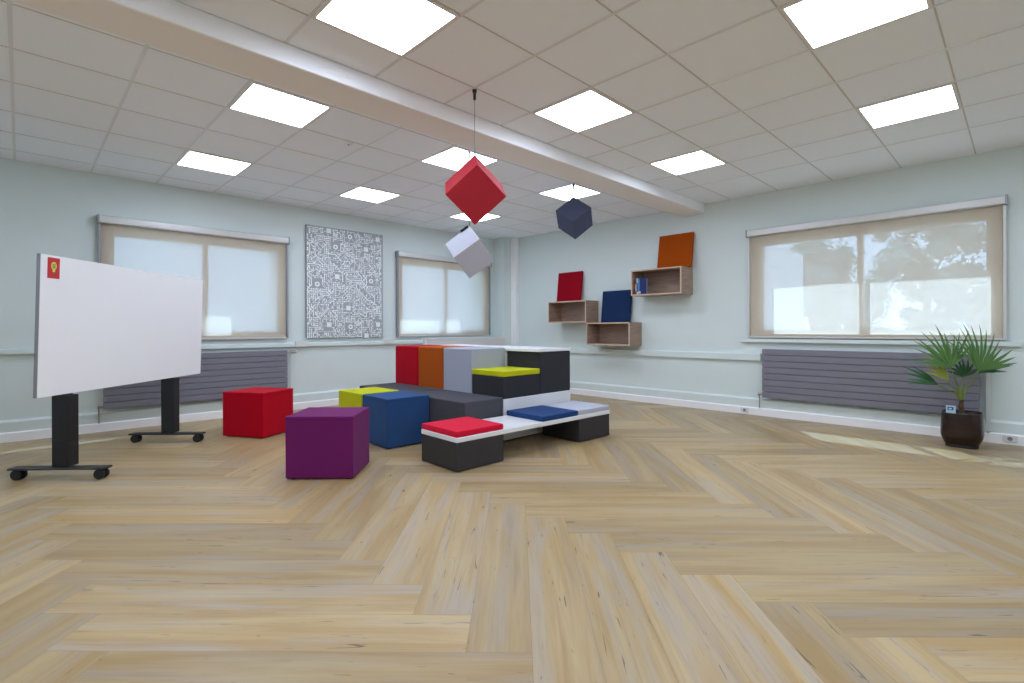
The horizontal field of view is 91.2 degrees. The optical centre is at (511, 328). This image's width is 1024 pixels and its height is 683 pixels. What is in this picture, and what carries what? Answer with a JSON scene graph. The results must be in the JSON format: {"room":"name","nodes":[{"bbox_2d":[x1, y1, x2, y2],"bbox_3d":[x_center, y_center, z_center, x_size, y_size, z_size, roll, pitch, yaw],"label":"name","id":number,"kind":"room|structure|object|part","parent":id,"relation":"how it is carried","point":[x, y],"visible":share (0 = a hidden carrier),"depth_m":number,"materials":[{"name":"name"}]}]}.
{"room":"classroom","nodes":[
{"label":"classroom","id":0,"kind":"room"},
{"bbox_2d":[0,158,493,420],"bbox_3d":[-3.687,-0.322,6.843,9.910,3.150,0.400,0,0,-44],"label":"wall","id":1,"kind":"structure","parent":0,"point":[45,209],"depth_m":5.95,"materials":[{"name":"paint"}]},
{"bbox_2d":[0,398,338,442],"bbox_3d":[-3.631,1.103,6.583,9.220,0.100,0.045,0,0,-44],"label":"baseboard","id":2,"kind":"structure","parent":1,"relation":"attached to","point":[7,437],"depth_m":5.78,"materials":[{"name":"white"}]},
{"bbox_2d":[0,388,355,432],"bbox_3d":[-3.636,0.992,6.588,9.220,0.122,0.030,0,0,-44],"label":"trim","id":3,"kind":"structure","parent":1,"relation":"attached to","point":[15,425],"depth_m":5.80,"materials":[{"name":"paint"}]},
{"bbox_2d":[96,214,289,339],"bbox_3d":[-3.874,-0.565,6.312,2.082,1.413,0.098,0,0,-44],"label":"roller blind","id":4,"kind":"object","parent":1,"relation":"attached to","point":[244,275],"visible":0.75,"depth_m":6.44,"materials":[{"name":"white fabric"}]},
{"bbox_3d":[-4.615,-0.518,5.612,0.024,1.323,0.059,0,0,-44],"label":"rail","id":5,"kind":"part","parent":4,"relation":"part of","materials":[{"name":"grey metal"}]},
{"bbox_3d":[-3.886,0.131,6.326,2.014,0.022,0.057,0,0,-44],"label":"rail","id":6,"kind":"part","parent":4,"relation":"part of","materials":[{"name":"silver metal"}]},
{"bbox_3d":[-3.159,-0.522,7.038,0.024,1.323,0.059,0,0,-44],"label":"rail","id":7,"kind":"part","parent":4,"relation":"part of","materials":[{"name":"grey"}]},
{"bbox_2d":[98,350,295,423],"bbox_3d":[-3.837,0.679,6.339,2.165,0.749,0.104,0,0,-44],"label":"radiator","id":8,"kind":"object","parent":1,"relation":"attached to","point":[220,372],"visible":0.7,"depth_m":6.37,"materials":[{"name":"grey metal"}]},
{"bbox_2d":[0,340,422,354],"bbox_3d":[-3.633,0.230,6.583,9.220,0.055,0.045,0,0,-44],"label":"trim","id":9,"kind":"structure","parent":1,"relation":"attached to","point":[256,345],"depth_m":6.87,"materials":[{"name":"paint"}]},
{"bbox_2d":[295,341,306,346],"bbox_3d":[-3.002,0.216,7.154,0.160,0.085,0.022,0,0,-44],"label":"wall socket","id":10,"kind":"object","parent":1,"relation":"attached to","point":[297,343],"visible":1,"depth_m":7.14,"materials":[{"name":"white plastic"}]},
{"bbox_2d":[305,224,382,339],"bbox_3d":[-2.529,-0.659,7.662,1.232,1.687,0.048,0,0,-44],"label":"print","id":11,"kind":"object","parent":1,"relation":"attached to","point":[344,268],"visible":1,"depth_m":7.61,"materials":[{"name":"grey"}]},
{"bbox_2d":[384,338,393,343],"bbox_3d":[-1.995,0.203,8.140,0.190,0.085,0.022,0,0,-44],"label":"wall socket","id":12,"kind":"object","parent":1,"relation":"attached to","point":[386,340],"visible":1,"depth_m":8.13,"materials":[{"name":"white plastic"}]},
{"bbox_2d":[395,251,491,336],"bbox_3d":[-1.156,-0.573,8.974,2.072,1.413,0.098,0,0,-44],"label":"roller blind","id":13,"kind":"object","parent":1,"relation":"attached to","point":[435,296],"visible":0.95,"depth_m":8.86,"materials":[{"name":"white fabric"}]},
{"bbox_3d":[-1.893,-0.526,8.278,0.024,1.323,0.059,0,0,-44],"label":"rail","id":14,"kind":"part","parent":13,"relation":"part of","materials":[{"name":"grey"}]},
{"bbox_3d":[-1.167,0.122,8.988,2.004,0.022,0.057,0,0,-44],"label":"rail","id":15,"kind":"part","parent":13,"relation":"part of","materials":[{"name":"silver metal"}]},
{"bbox_3d":[-0.444,-0.530,9.697,0.024,1.323,0.059,0,0,-44],"label":"rail","id":16,"kind":"part","parent":13,"relation":"part of","materials":[{"name":"grey"}]},
{"bbox_2d":[0,394,1023,682],"bbox_3d":[-0.090,1.142,3.175,9.510,0.001,9.868,0,0,-44],"label":"floor","id":17,"kind":"structure","parent":0,"point":[676,544],"depth_m":2.45,"materials":[{"name":"brown wood"}]},
{"bbox_2d":[7,253,205,479],"bbox_3d":[-3.488,0.307,4.577,0.720,1.690,1.987,0,0,-2],"label":"whiteboard","id":18,"kind":"object","parent":17,"relation":"on","point":[98,325],"visible":1,"depth_m":4.17,"materials":[{"name":"grey plastic"}]},
{"bbox_3d":[-3.372,-0.452,3.694,0.002,0.076,0.048,0,0,-2],"label":"bulb glass","id":19,"kind":"part","parent":18,"relation":"part of","materials":[{"name":"yellow"}]},
{"bbox_2d":[222,387,293,437],"bbox_3d":[-2.776,0.912,5.506,0.524,0.477,0.475,0,0,15],"label":"pouf","id":20,"kind":"object","parent":17,"relation":"on","point":[257,412],"visible":0.86,"depth_m":5.31,"materials":[{"name":"red fabric"}]},
{"bbox_2d":[285,407,369,478],"bbox_3d":[-1.463,0.906,4.029,0.521,0.480,0.469,0,0,-1],"label":"pouf","id":21,"kind":"object","parent":17,"relation":"on","point":[320,442],"visible":1,"depth_m":3.80,"materials":[{"name":"purple fabric"}]},
{"bbox_2d":[338,387,398,406],"bbox_3d":[-1.556,0.908,5.455,0.494,0.477,0.457,0,0,44],"label":"pouf","id":22,"kind":"object","parent":17,"relation":"on","point":[348,397],"visible":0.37,"depth_m":5.34,"materials":[{"name":"fabric"}]},
{"bbox_2d":[363,391,429,448],"bbox_3d":[-1.175,0.907,5.075,0.483,0.477,0.509,0,0,-43],"label":"pouf","id":23,"kind":"object","parent":17,"relation":"on","point":[396,418],"visible":0.81,"depth_m":4.88,"materials":[{"name":"blue fabric"}]},
{"bbox_2d":[396,345,449,385],"bbox_3d":[-1.150,0.467,6.491,0.513,0.496,0.517,0,0,-44],"label":"block","id":24,"kind":"object","parent":17,"relation":"on","point":[407,360],"visible":0.49,"depth_m":6.30,"materials":[{"name":"red fabric"}]},
{"bbox_2d":[360,383,502,421],"bbox_3d":[-0.978,0.918,5.584,0.507,0.453,2.032,0,0,-44],"label":"seat","id":25,"kind":"object","parent":17,"relation":"on","point":[444,404],"visible":0.24,"depth_m":4.97,"materials":[{"name":"grey fabric"}]},
{"bbox_2d":[418,345,473,388],"bbox_3d":[-0.789,0.466,6.122,0.513,0.496,0.505,0,0,-44],"label":"block","id":26,"kind":"object","parent":17,"relation":"on","point":[431,358],"visible":0.39,"depth_m":5.94,"materials":[{"name":"orange fabric"}]},
{"bbox_2d":[422,336,507,345],"bbox_3d":[-0.773,0.648,8.816,1.836,0.992,0.105,0,0,-44],"label":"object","id":27,"kind":"object","parent":17,"relation":"on","point":[502,340],"visible":0.2,"depth_m":8.76,"materials":[{"name":"white laminate"}]},
{"bbox_2d":[444,346,504,392],"bbox_3d":[-0.431,0.465,5.756,0.513,0.496,0.509,0,0,-44],"label":"block","id":28,"kind":"object","parent":17,"relation":"on","point":[459,362],"visible":0.73,"depth_m":5.57,"materials":[{"name":"grey fabric"}]},
{"bbox_2d":[494,237,510,345],"bbox_3d":[-0.156,-0.304,9.834,0.280,2.893,0.268,0,0,-44],"label":"column","id":29,"kind":"structure","parent":17,"relation":"on","point":[502,246],"depth_m":9.72,"materials":[{"name":"paint"}]},
{"bbox_2d":[472,374,538,398],"bbox_3d":[-0.066,0.601,5.403,0.539,0.222,0.499,0,0,-44],"label":"seat block","id":30,"kind":"object","parent":17,"relation":"on","point":[522,385],"visible":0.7,"depth_m":5.21,"materials":[{"name":"grey fabric"}]},
{"bbox_2d":[472,366,539,376],"bbox_3d":[-0.065,0.461,5.403,0.541,0.056,0.502,0,0,-44],"label":"seat cushion","id":31,"kind":"object","parent":30,"relation":"on","point":[507,371],"visible":1,"depth_m":5.27,"materials":[{"name":"fabric"}]},
{"bbox_2d":[450,344,570,365],"bbox_3d":[-0.229,0.468,6.317,0.552,0.488,2.036,0,0,-44],"label":"countertop","id":32,"kind":"structure","parent":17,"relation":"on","point":[507,348],"depth_m":5.77,"materials":[{"name":"white laminate"}]},
{"bbox_3d":[-0.229,0.241,6.317,0.552,0.032,2.036,0,0,-44],"label":"panel","id":33,"kind":"part","parent":32,"relation":"part of","materials":[{"name":"white laminate"}]},
{"bbox_2d":[421,410,608,471],"bbox_3d":[0.126,1.004,4.831,2.006,0.276,0.514,0,0,-43],"label":"bench","id":34,"kind":"object","parent":17,"relation":"on","point":[477,450],"visible":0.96,"depth_m":4.27,"materials":[{"name":"black fabric"}]},
{"bbox_2d":[422,416,503,437],"bbox_3d":[-0.426,0.842,4.320,0.503,0.050,0.509,0,0,-43],"label":"seat cushion","id":35,"kind":"object","parent":34,"relation":"on","point":[462,426],"visible":1,"depth_m":4.23,"materials":[{"name":"red fabric"}]},
{"bbox_3d":[0.125,0.886,4.831,2.006,0.040,0.514,0,0,-43],"label":"seat","id":36,"kind":"part","parent":34,"relation":"part of","materials":[{"name":"white laminate"}]},
{"bbox_2d":[506,405,577,421],"bbox_3d":[0.300,0.840,4.991,0.509,0.050,0.509,0,0,-43],"label":"seat cushion","id":37,"kind":"object","parent":34,"relation":"on","point":[542,413],"visible":1,"depth_m":4.88,"materials":[{"name":"blue fabric"}]},
{"bbox_2d":[544,400,608,414],"bbox_3d":[0.675,0.839,5.338,0.509,0.050,0.509,0,0,-43],"label":"seat cushion","id":38,"kind":"object","parent":34,"relation":"on","point":[582,408],"visible":0.83,"depth_m":5.25,"materials":[{"name":"grey fabric"}]},
{"bbox_2d":[503,390,569,440],"bbox_3d":[-0.414,0.928,6.137,1.060,0.430,2.032,0,0,-44],"label":"plinth","id":39,"kind":"object","parent":17,"relation":"on","point":[561,396],"visible":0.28,"depth_m":5.31,"materials":[{"name":"white laminate"}]},
{"bbox_2d":[508,351,569,393],"bbox_3d":[0.308,0.484,5.783,0.523,0.454,0.513,0,0,-44],"label":"block","id":40,"kind":"object","parent":17,"relation":"on","point":[554,366],"visible":0.66,"depth_m":5.59,"materials":[{"name":"grey fabric"}]},
{"bbox_2d":[902,324,1015,449],"bbox_3d":[4.325,0.539,4.816,1.061,1.179,0.359,0,0,9],"label":"potted palm","id":41,"kind":"object","parent":17,"relation":"on","point":[964,429],"visible":0.99,"depth_m":4.76,"materials":[{"name":"plant"}]},
{"bbox_2d":[946,405,955,413],"bbox_3d":[4.164,0.766,4.762,0.006,0.072,0.072,0,0,-32],"label":"card","id":42,"kind":"object","parent":41,"relation":"in","point":[949,409],"visible":1,"depth_m":4.76,"materials":[{"name":"blue"}]},
{"bbox_2d":[940,409,984,449],"bbox_3d":[4.321,0.964,4.817,0.313,0.330,0.313,0,0,-44],"label":"pot","id":43,"kind":"object","parent":41,"relation":"attached to","point":[964,429],"depth_m":4.71,"materials":[{"name":"black"}]},
{"bbox_2d":[0,0,1023,238],"bbox_3d":[-0.099,-1.799,3.175,9.510,0.103,9.868,0,0,-44],"label":"ceiling","id":44,"kind":"structure","parent":0,"point":[733,81],"depth_m":3.81,"materials":[{"name":"tile"}]},
{"bbox_2d":[174,150,253,175],"bbox_3d":[-3.144,-1.737,5.293,0.594,0.010,0.594,0,0,-44],"label":"recessed light","id":45,"kind":"object","parent":44,"relation":"in","point":[190,158],"visible":1,"depth_m":5.28,"materials":[{"name":"white plastic"}]},
{"bbox_2d":[227,81,332,128],"bbox_3d":[-1.828,-1.740,3.950,0.594,0.010,0.594,0,0,-44],"label":"recessed light","id":46,"kind":"object","parent":44,"relation":"in","point":[256,99],"visible":1,"depth_m":3.93,"materials":[{"name":"white plastic"}]},
{"bbox_2d":[343,141,352,145],"bbox_3d":[-1.533,-1.731,4.704,0.090,0.030,0.090,0,0,-44],"label":"ceiling sensor","id":47,"kind":"object","parent":44,"relation":"attached to","point":[348,143],"visible":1,"depth_m":4.68,"materials":[{"name":"white plastic"}]},
{"bbox_2d":[11,0,704,216],"bbox_3d":[-0.790,-1.684,3.882,9.510,0.130,0.345,0,0,-44],"label":"beam","id":48,"kind":"structure","parent":44,"relation":"attached to","point":[173,26],"depth_m":3.33,"materials":[{"name":"white paint"}]},
{"bbox_2d":[338,186,401,203],"bbox_3d":[-1.858,-1.740,6.553,0.594,0.010,0.594,0,0,-44],"label":"recessed light","id":49,"kind":"object","parent":44,"relation":"in","point":[359,193],"visible":1,"depth_m":6.54,"materials":[{"name":"white plastic"}]},
{"bbox_2d":[311,0,460,57],"bbox_3d":[-0.706,-1.744,2.804,0.594,0.010,0.594,0,0,-44],"label":"recessed light","id":50,"kind":"object","parent":44,"relation":"in","point":[397,27],"visible":1,"depth_m":2.84,"materials":[{"name":"white plastic"}]},
{"bbox_2d":[419,146,499,170],"bbox_3d":[-0.542,-1.744,5.209,0.594,0.010,0.594,0,0,-44],"label":"recessed light","id":51,"kind":"object","parent":44,"relation":"in","point":[453,158],"visible":0.75,"depth_m":5.15,"materials":[{"name":"white plastic"}]},
{"bbox_2d":[445,151,493,277],"bbox_3d":[-0.418,-1.121,4.935,0.421,1.257,0.481,0,0,-27],"label":"cube","id":52,"kind":"object","parent":44,"relation":"hanging from","point":[466,248],"visible":0.97,"depth_m":4.83,"materials":[{"name":"grey fabric"}]},
{"bbox_2d":[448,213,501,221],"bbox_3d":[-0.572,-1.744,7.812,0.594,0.010,0.594,0,0,-44],"label":"recessed light","id":53,"kind":"object","parent":44,"relation":"in","point":[462,216],"visible":0.59,"depth_m":7.82,"materials":[{"name":"white plastic"}]},
{"bbox_2d":[445,89,505,224],"bbox_3d":[-0.271,-1.251,3.656,0.428,0.998,0.479,0,0,-8],"label":"cube","id":54,"kind":"object","parent":44,"relation":"hanging from","point":[473,188],"visible":1,"depth_m":3.54,"materials":[{"name":"red"}]},
{"bbox_2d":[537,183,601,201],"bbox_3d":[0.744,-1.748,6.469,0.594,0.010,0.594,0,0,-44],"label":"recessed light","id":55,"kind":"object","parent":44,"relation":"in","point":[565,193],"visible":0.95,"depth_m":6.45,"materials":[{"name":"white plastic"}]},
{"bbox_2d":[556,184,592,238],"bbox_3d":[0.756,-1.418,6.083,0.445,0.671,0.484,0,0,-44],"label":"cube","id":56,"kind":"object","parent":44,"relation":"hanging from","point":[574,217],"visible":1,"depth_m":5.99,"materials":[{"name":"blue fabric"}]},
{"bbox_2d":[532,88,635,132],"bbox_3d":[0.580,-1.748,4.064,0.594,0.010,0.594,0,0,-44],"label":"recessed light","id":57,"kind":"object","parent":44,"relation":"in","point":[587,109],"visible":1,"depth_m":4.04,"materials":[{"name":"white plastic"}]},
{"bbox_2d":[648,149,727,175],"bbox_3d":[1.866,-1.752,5.323,0.594,0.010,0.594,0,0,-44],"label":"recessed light","id":58,"kind":"object","parent":44,"relation":"in","point":[701,159],"visible":1,"depth_m":5.30,"materials":[{"name":"white plastic"}]},
{"bbox_2d":[778,0,932,50],"bbox_3d":[1.877,-1.752,2.739,0.594,0.010,0.594,0,0,-44],"label":"recessed light","id":59,"kind":"object","parent":44,"relation":"in","point":[819,23],"visible":1,"depth_m":2.80,"materials":[{"name":"white plastic"}]},
{"bbox_2d":[856,82,961,129],"bbox_3d":[3.162,-1.756,3.999,0.594,0.010,0.594,0,0,-44],"label":"recessed light","id":60,"kind":"object","parent":44,"relation":"in","point":[944,98],"visible":1,"depth_m":3.98,"materials":[{"name":"white plastic"}]},
{"bbox_2d":[519,145,1023,421],"bbox_3d":[3.444,-0.343,6.501,0.200,3.150,10.068,0,0,-44],"label":"wall","id":61,"kind":"structure","parent":0,"point":[713,318],"depth_m":6.91,"materials":[{"name":"paint"}]},
{"bbox_2d":[511,238,518,345],"bbox_3d":[0.055,-0.305,9.754,0.090,2.893,0.138,0,0,-44],"label":"trim","id":62,"kind":"structure","parent":61,"relation":"attached to","point":[514,241],"depth_m":9.71,"materials":[{"name":"white paint"}]},
{"bbox_2d":[548,300,597,322],"bbox_3d":[1.037,-0.279,8.567,0.346,0.364,0.818,0,0,-44],"label":"box shelf","id":63,"kind":"object","parent":61,"relation":"attached to","point":[580,311],"visible":1,"depth_m":8.70,"materials":[{"name":"brown wood"}]},
{"bbox_2d":[557,271,582,301],"bbox_3d":[1.008,-0.723,8.758,0.107,0.523,0.529,0,0,-44],"label":"fabric panel","id":64,"kind":"object","parent":63,"relation":"on","point":[570,284],"visible":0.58,"depth_m":8.72,"materials":[{"name":"red fabric"}]},
{"bbox_2d":[586,322,641,345],"bbox_3d":[1.612,0.084,7.981,0.346,0.358,0.813,0,0,-44],"label":"box shelf","id":65,"kind":"object","parent":61,"relation":"attached to","point":[607,333],"visible":1,"depth_m":8.10,"materials":[{"name":"brown wood"}]},
{"bbox_2d":[601,290,631,322],"bbox_3d":[1.679,-0.354,8.074,0.107,0.516,0.540,0,0,-44],"label":"fabric panel","id":66,"kind":"object","parent":65,"relation":"on","point":[616,305],"visible":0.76,"depth_m":8.04,"materials":[{"name":"blue fabric"}]},
{"bbox_2d":[532,346,761,360],"bbox_3d":[1.686,0.377,8.123,0.045,0.090,4.450,0,0,-44],"label":"trim","id":67,"kind":"structure","parent":61,"relation":"attached to","point":[687,354],"depth_m":7.40,"materials":[{"name":"paint"}]},
{"bbox_2d":[631,266,692,296],"bbox_3d":[2.194,-0.680,7.384,0.346,0.381,0.807,0,0,-44],"label":"box shelf","id":68,"kind":"object","parent":61,"relation":"attached to","point":[677,280],"visible":0.97,"depth_m":7.44,"materials":[{"name":"brown wood"}]},
{"bbox_2d":[638,278,647,293],"bbox_3d":[1.940,-0.627,7.450,0.023,0.235,0.157,0,0,-39],"label":"book","id":69,"kind":"object","parent":68,"relation":"on","point":[642,282],"visible":1,"depth_m":7.43,"materials":[{"name":"blue paper"}]},
{"bbox_2d":[657,232,694,267],"bbox_3d":[2.386,-1.126,7.331,0.130,0.508,0.535,0,0,-44],"label":"fabric panel","id":70,"kind":"object","parent":68,"relation":"on","point":[674,250],"visible":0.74,"depth_m":7.30,"materials":[{"name":"orange fabric"}]},
{"bbox_2d":[741,407,747,412],"bbox_3d":[3.085,1.081,6.657,0.010,0.060,0.100,0,0,-44],"label":"wall socket","id":71,"kind":"object","parent":61,"relation":"attached to","point":[742,408],"visible":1,"depth_m":6.65,"materials":[{"name":"white plastic"}]},
{"bbox_2d":[570,381,1023,434],"bbox_3d":[3.442,0.971,6.343,0.030,0.122,9.450,0,0,-44],"label":"trim","id":72,"kind":"structure","parent":61,"relation":"attached to","point":[997,426],"depth_m":6.19,"materials":[{"name":"paint"}]},
{"bbox_2d":[570,388,1023,445],"bbox_3d":[3.437,1.082,6.337,0.045,0.100,9.450,0,0,-44],"label":"baseboard","id":73,"kind":"structure","parent":61,"relation":"attached to","point":[993,437],"depth_m":6.20,"materials":[{"name":"white"}]},
{"bbox_2d":[757,349,990,431],"bbox_3d":[3.981,0.646,5.737,0.104,0.769,2.210,0,0,-44],"label":"radiator","id":74,"kind":"object","parent":61,"relation":"attached to","point":[854,378],"visible":0.74,"depth_m":5.67,"materials":[{"name":"grey metal"}]},
{"bbox_2d":[745,194,1007,339],"bbox_3d":[3.965,-0.588,5.756,0.098,1.413,2.455,0,0,-44],"label":"roller blind","id":75,"kind":"object","parent":61,"relation":"attached to","point":[903,273],"visible":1,"depth_m":5.57,"materials":[{"name":"beige fabric"}]},
{"bbox_3d":[3.135,-0.541,6.630,0.059,1.323,0.024,0,0,-44],"label":"rail","id":76,"kind":"part","parent":75,"relation":"part of","materials":[{"name":"silver metal"}]},
{"bbox_3d":[3.981,0.107,5.769,0.057,0.022,2.387,0,0,-44],"label":"rail","id":77,"kind":"part","parent":75,"relation":"part of","materials":[{"name":"silver metal"}]},
{"bbox_3d":[4.822,-0.546,4.907,0.059,1.323,0.024,0,0,-44],"label":"rail","id":78,"kind":"part","parent":75,"relation":"part of","materials":[{"name":"silver metal"}]},
{"bbox_2d":[740,338,1020,345],"bbox_3d":[3.982,0.153,5.775,0.050,0.045,2.640,0,0,-44],"label":"trim","id":79,"kind":"structure","parent":61,"relation":"attached to","point":[903,342],"depth_m":5.68,"materials":[{"name":"paint"}]},
{"bbox_2d":[1002,435,1017,442],"bbox_3d":[4.834,1.071,4.872,0.010,0.065,0.105,0,0,-44],"label":"wall socket","id":80,"kind":"object","parent":61,"relation":"attached to","point":[1006,438],"visible":1,"depth_m":4.87,"materials":[{"name":"white plastic"}]}
]}

